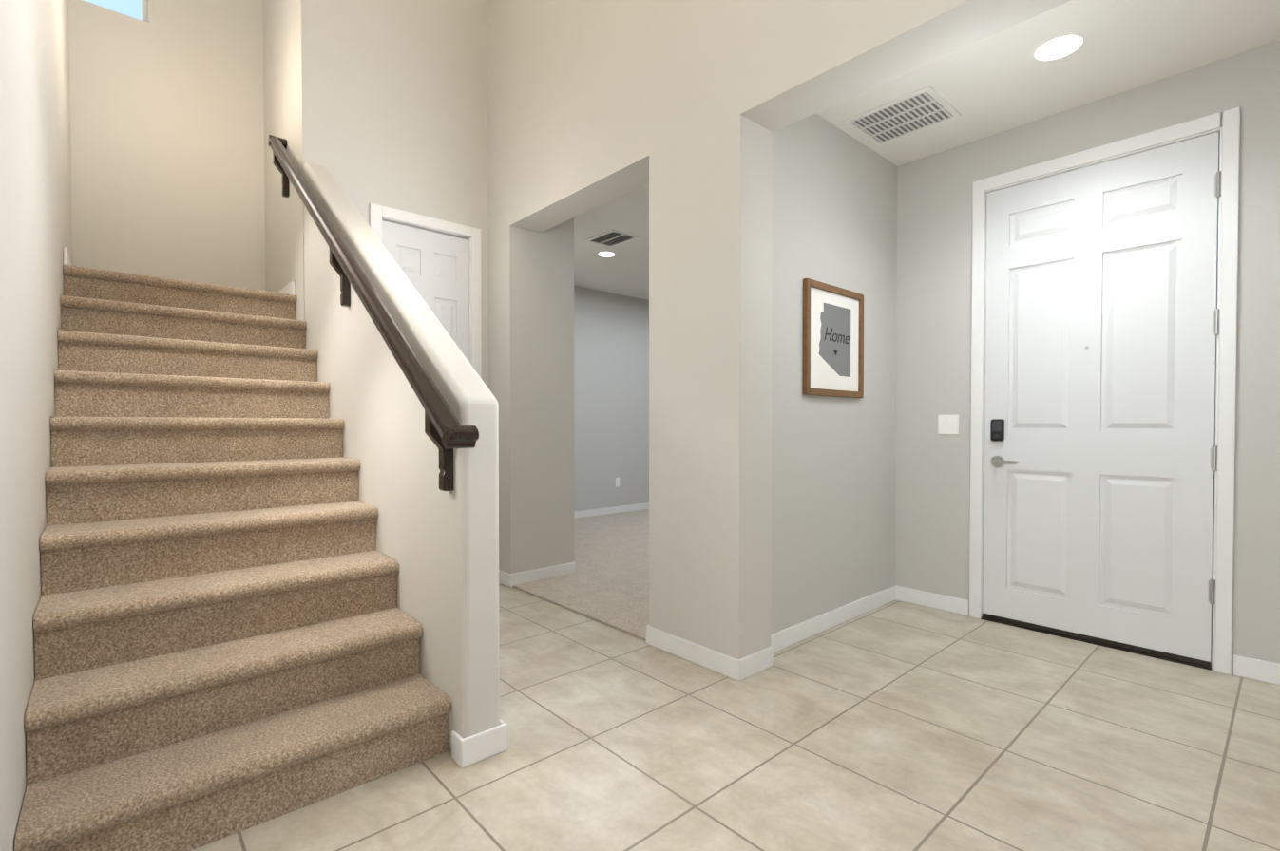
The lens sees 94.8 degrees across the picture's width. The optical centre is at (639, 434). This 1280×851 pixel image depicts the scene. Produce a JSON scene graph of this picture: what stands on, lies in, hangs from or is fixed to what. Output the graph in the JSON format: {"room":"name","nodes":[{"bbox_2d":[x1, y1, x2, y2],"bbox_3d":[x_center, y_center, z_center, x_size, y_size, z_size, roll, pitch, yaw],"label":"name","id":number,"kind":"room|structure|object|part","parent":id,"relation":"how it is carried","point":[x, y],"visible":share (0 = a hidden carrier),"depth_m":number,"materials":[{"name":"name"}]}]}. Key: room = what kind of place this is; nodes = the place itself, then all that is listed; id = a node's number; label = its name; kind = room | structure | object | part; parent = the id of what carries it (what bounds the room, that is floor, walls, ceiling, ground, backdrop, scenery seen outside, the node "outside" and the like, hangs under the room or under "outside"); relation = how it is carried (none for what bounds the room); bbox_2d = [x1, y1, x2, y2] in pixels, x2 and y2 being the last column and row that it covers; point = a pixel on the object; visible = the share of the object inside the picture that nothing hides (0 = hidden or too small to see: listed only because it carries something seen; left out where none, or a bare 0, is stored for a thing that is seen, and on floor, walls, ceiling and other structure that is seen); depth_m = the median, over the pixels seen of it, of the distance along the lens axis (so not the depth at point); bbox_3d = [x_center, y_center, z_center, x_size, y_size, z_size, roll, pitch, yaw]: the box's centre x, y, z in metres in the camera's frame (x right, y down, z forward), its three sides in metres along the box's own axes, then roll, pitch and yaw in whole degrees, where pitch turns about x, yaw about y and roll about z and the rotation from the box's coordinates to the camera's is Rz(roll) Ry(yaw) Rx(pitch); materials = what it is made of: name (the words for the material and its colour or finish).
{"room":"entrance hall","nodes":[
{"label":"entrance hall","id":0,"kind":"room"},
{"bbox_2d":[0,0,72,850],"bbox_3d":[-1.973,-1.706,1.801,0.150,5.600,4.800,-1,1,-42],"label":"wall","id":1,"kind":"structure","parent":0,"point":[35,207],"depth_m":1.61,"materials":[{"name":"beige paint"}]},
{"bbox_2d":[63,247,71,266],"bbox_3d":[-3.183,-0.898,3.290,0.017,0.092,0.905,-1,1,-42],"label":"baseboard","id":2,"kind":"structure","parent":1,"relation":"attached to","point":[66,261],"depth_m":2.95,"materials":[{"name":"white wood"}]},
{"bbox_2d":[68,0,265,290],"bbox_3d":[-3.191,-1.740,4.033,1.315,5.600,0.150,-1,1,-42],"label":"wall","id":3,"kind":"structure","parent":0,"point":[166,103],"depth_m":3.96,"materials":[{"name":"beige paint"}]},
{"bbox_2d":[141,0,148,22],"bbox_3d":[-3.449,-3.348,3.844,0.351,1.280,0.050,-1,1,-42],"label":"window frame","id":4,"kind":"structure","parent":3,"relation":"in","point":[144,10],"depth_m":3.94,"materials":[{"name":"white"}]},
{"bbox_2d":[263,0,499,749],"bbox_3d":[-1.615,-1.727,3.155,0.140,5.600,3.260,-1,1,-42],"label":"wall","id":5,"kind":"structure","parent":0,"point":[441,547],"depth_m":2.42,"materials":[{"name":"beige paint"}]},
{"bbox_2d":[278,280,295,294],"bbox_3d":[-2.433,-0.909,3.962,0.017,0.092,0.905,-1,1,-42],"label":"baseboard","id":6,"kind":"structure","parent":5,"relation":"attached to","point":[290,289],"depth_m":3.68,"materials":[{"name":"white wood"}]},
{"bbox_2d":[267,134,478,491],"bbox_3d":[-1.430,-0.848,2.783,0.098,2.051,2.688,-1,1,-42],"label":"handrail","id":7,"kind":"object","parent":5,"relation":"attached to","point":[446,432],"visible":1,"depth_m":2.20,"materials":[{"name":"brown wood"}]},
{"bbox_2d":[466,719,506,759],"bbox_3d":[-1.180,1.033,2.807,0.037,0.092,2.123,-1,1,-42],"label":"baseboard","id":8,"kind":"structure","parent":5,"relation":"attached to","point":[490,742],"depth_m":1.99,"materials":[{"name":"white wood"}]},
{"bbox_2d":[326,0,488,387],"bbox_3d":[-1.543,-1.739,3.966,1.050,5.600,0.150,-1,1,-42],"label":"wall","id":9,"kind":"structure","parent":0,"point":[407,105],"depth_m":3.90,"materials":[{"name":"beige paint"}]},
{"bbox_2d":[382,220,469,362],"bbox_3d":[-1.432,-0.164,3.995,0.599,2.432,0.140,-1,1,-42],"label":"closet door","id":10,"kind":"structure","parent":9,"relation":"in","point":[433,266],"depth_m":4.05,"materials":[{"name":"white wood"}]},
{"bbox_2d":[369,203,481,379],"bbox_3d":[-1.463,-0.202,4.029,0.755,2.523,0.137,-1,1,-42],"label":"door frame","id":11,"kind":"structure","parent":9,"relation":"attached to","point":[378,214],"depth_m":4.17,"materials":[{"name":"white wood"}]},
{"bbox_2d":[513,509,649,641],"bbox_3d":[1.059,1.022,6.064,5.550,0.014,3.860,-1,1,-42],"label":"floor","id":12,"kind":"structure","parent":0,"point":[606,582],"depth_m":4.26,"materials":[{"name":"beige carpet"}]},
{"bbox_2d":[573,286,649,512],"bbox_3d":[-0.194,-0.379,7.613,5.320,2.770,0.150,-1,1,-42],"label":"wall","id":13,"kind":"structure","parent":0,"point":[611,388],"depth_m":7.35,"materials":[{"name":"beige paint"}]},
{"bbox_2d":[574,502,649,518],"bbox_3d":[-0.028,0.959,7.673,5.020,0.092,0.013,-1,1,-42],"label":"baseboard","id":14,"kind":"structure","parent":13,"relation":"attached to","point":[625,508],"depth_m":7.36,"materials":[{"name":"white wood"}]},
{"bbox_2d":[615,477,619,487],"bbox_3d":[-0.282,0.608,7.442,0.070,0.114,0.008,-1,1,-42],"label":"outlet","id":15,"kind":"object","parent":13,"relation":"attached to","point":[617,482],"visible":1,"depth_m":7.43,"materials":[{"name":"white plastic"}]},
{"bbox_2d":[191,583,1279,850],"bbox_3d":[0.493,1.137,2.913,11.000,0.120,8.200,-1,1,-42],"label":"floor","id":16,"kind":"structure","parent":0,"point":[898,726],"depth_m":2.00,"materials":[{"name":"tile"}]},
{"bbox_2d":[14,265,452,850],"bbox_3d":[-2.077,0.117,2.825,1.021,1.923,3.173,-1,1,-42],"label":"staircase","id":17,"kind":"structure","parent":16,"relation":"on","point":[227,636],"depth_m":2.06,"materials":[{"name":"carpet"}]},
{"bbox_2d":[486,0,1070,659],"bbox_3d":[0.451,-1.724,2.932,0.540,5.600,7.950,-1,1,-42],"label":"wall","id":18,"kind":"structure","parent":0,"point":[684,108],"depth_m":2.84,"materials":[{"name":"beige paint"}]},
{"bbox_2d":[498,570,508,587],"bbox_3d":[-1.011,1.012,4.182,0.024,0.092,0.300,-1,1,-42],"label":"baseboard","id":19,"kind":"structure","parent":18,"relation":"attached to","point":[503,578],"depth_m":4.12,"materials":[{"name":"white wood"}]},
{"bbox_2d":[504,562,574,588],"bbox_3d":[-0.696,1.011,4.244,0.553,0.092,0.017,-1,1,-42],"label":"baseboard","id":20,"kind":"structure","parent":18,"relation":"attached to","point":[515,579],"depth_m":4.22,"materials":[{"name":"white wood"}]},
{"bbox_2d":[646,625,747,681],"bbox_3d":[0.235,1.033,2.800,0.013,0.092,0.606,-1,1,-42],"label":"baseboard","id":21,"kind":"structure","parent":18,"relation":"attached to","point":[733,668],"depth_m":2.75,"materials":[{"name":"white wood"}]},
{"bbox_2d":[747,585,896,665],"bbox_3d":[1.100,1.026,3.298,1.460,0.092,0.013,-1,1,-42],"label":"baseboard","id":22,"kind":"structure","parent":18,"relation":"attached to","point":[786,638],"depth_m":3.18,"materials":[{"name":"white wood"}]},
{"bbox_2d":[771,113,897,634],"bbox_3d":[1.046,-0.315,3.339,1.460,2.770,0.150,-1,1,-42],"label":"wall","id":23,"kind":"structure","parent":0,"point":[834,205],"depth_m":3.21,"materials":[{"name":"beige paint"}]},
{"bbox_2d":[802,278,863,398],"bbox_3d":[1.074,-0.508,3.242,0.597,0.600,0.028,-1,1,-42],"label":"framed picture","id":24,"kind":"object","parent":23,"relation":"attached to","point":[832,340],"visible":1,"depth_m":3.22,"materials":[{"name":"white paper"}]},
{"bbox_2d":[573,0,1279,300],"bbox_3d":[2.465,-1.796,4.737,5.470,0.150,7.950,-1,1,-42],"label":"ceiling","id":25,"kind":"structure","parent":0,"point":[997,83],"depth_m":2.77,"materials":[{"name":"paint"}]},
{"bbox_2d":[596,250,615,256],"bbox_3d":[-0.322,-1.732,5.665,0.186,0.006,0.186,-1,1,-42],"label":"recessed light","id":26,"kind":"object","parent":25,"relation":"in","point":[606,254],"visible":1,"depth_m":5.65,"materials":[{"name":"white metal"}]},
{"bbox_2d":[584,229,639,248],"bbox_3d":[-0.250,-1.723,5.198,0.300,0.010,0.400,-1,1,-42],"label":"ceiling vent","id":27,"kind":"object","parent":25,"relation":"in","point":[612,238],"visible":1,"depth_m":5.18,"materials":[{"name":"white metal"}]},
{"bbox_2d":[841,85,961,147],"bbox_3d":[1.405,-1.692,3.164,0.410,0.010,0.460,-1,1,-42],"label":"ceiling vent","id":28,"kind":"object","parent":25,"relation":"in","point":[923,109],"visible":1,"depth_m":3.15,"materials":[{"name":"white metal"}]},
{"bbox_2d":[1030,31,1088,61],"bbox_3d":[1.823,-1.685,2.566,0.206,0.006,0.206,-1,1,-42],"label":"recessed light","id":29,"kind":"object","parent":25,"relation":"in","point":[1059,46],"visible":1,"depth_m":2.55,"materials":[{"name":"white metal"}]},
{"bbox_2d":[895,39,1279,674],"bbox_3d":[2.910,-0.301,2.465,0.150,2.770,3.940,-1,1,-42],"label":"wall","id":30,"kind":"structure","parent":0,"point":[933,350],"depth_m":3.13,"materials":[{"name":"beige paint"}]},
{"bbox_2d":[896,585,969,615],"bbox_3d":[1.796,1.021,3.606,0.014,0.092,0.403,-1,1,-42],"label":"baseboard","id":31,"kind":"structure","parent":30,"relation":"attached to","point":[938,601],"depth_m":3.60,"materials":[{"name":"white wood"}]},
{"bbox_2d":[937,415,958,434],"bbox_3d":[1.850,-0.058,3.532,0.009,0.116,0.116,-1,1,-42],"label":"switch plate","id":32,"kind":"object","parent":30,"relation":"attached to","point":[947,424],"visible":1,"depth_m":3.53,"materials":[{"name":"white plastic"}]},
{"bbox_2d":[980,617,1211,670],"bbox_3d":[2.340,1.071,3.090,0.132,0.007,0.958,-1,1,-42],"label":"front door threshold sill","id":33,"kind":"structure","parent":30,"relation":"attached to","point":[1121,649],"depth_m":2.99,"materials":[{"name":"brown metal"}]},
{"bbox_2d":[982,132,1221,668],"bbox_3d":[2.304,-0.154,3.031,0.118,2.442,0.961,-1,1,-42],"label":"front door","id":34,"kind":"structure","parent":30,"relation":"in","point":[1099,383],"depth_m":2.98,"materials":[{"name":"white wood"}]},
{"bbox_3d":[2.037,0.156,3.292,0.062,0.066,0.151,-1,1,-42],"label":"handle","id":35,"kind":"part","parent":34,"relation":"part of","materials":[{"name":"grey metal"}]},
{"bbox_3d":[2.614,-0.205,2.678,0.015,1.962,0.022,-1,1,-42],"label":"front door hinges","id":36,"kind":"part","parent":34,"relation":"part of","materials":[{"name":"silver metal"}]},
{"bbox_2d":[969,106,1240,674],"bbox_3d":[2.338,-0.191,3.069,0.137,2.530,1.086,-1,1,-42],"label":"door frame","id":37,"kind":"structure","parent":30,"relation":"attached to","point":[1229,130],"depth_m":2.67,"materials":[{"name":"white wood"}]},
{"bbox_2d":[1232,654,1279,686],"bbox_3d":[3.412,1.048,1.804,0.013,0.092,2.253,-1,1,-42],"label":"baseboard","id":38,"kind":"structure","parent":30,"relation":"attached to","point":[1267,672],"depth_m":2.58,"materials":[{"name":"white wood"}]}
]}

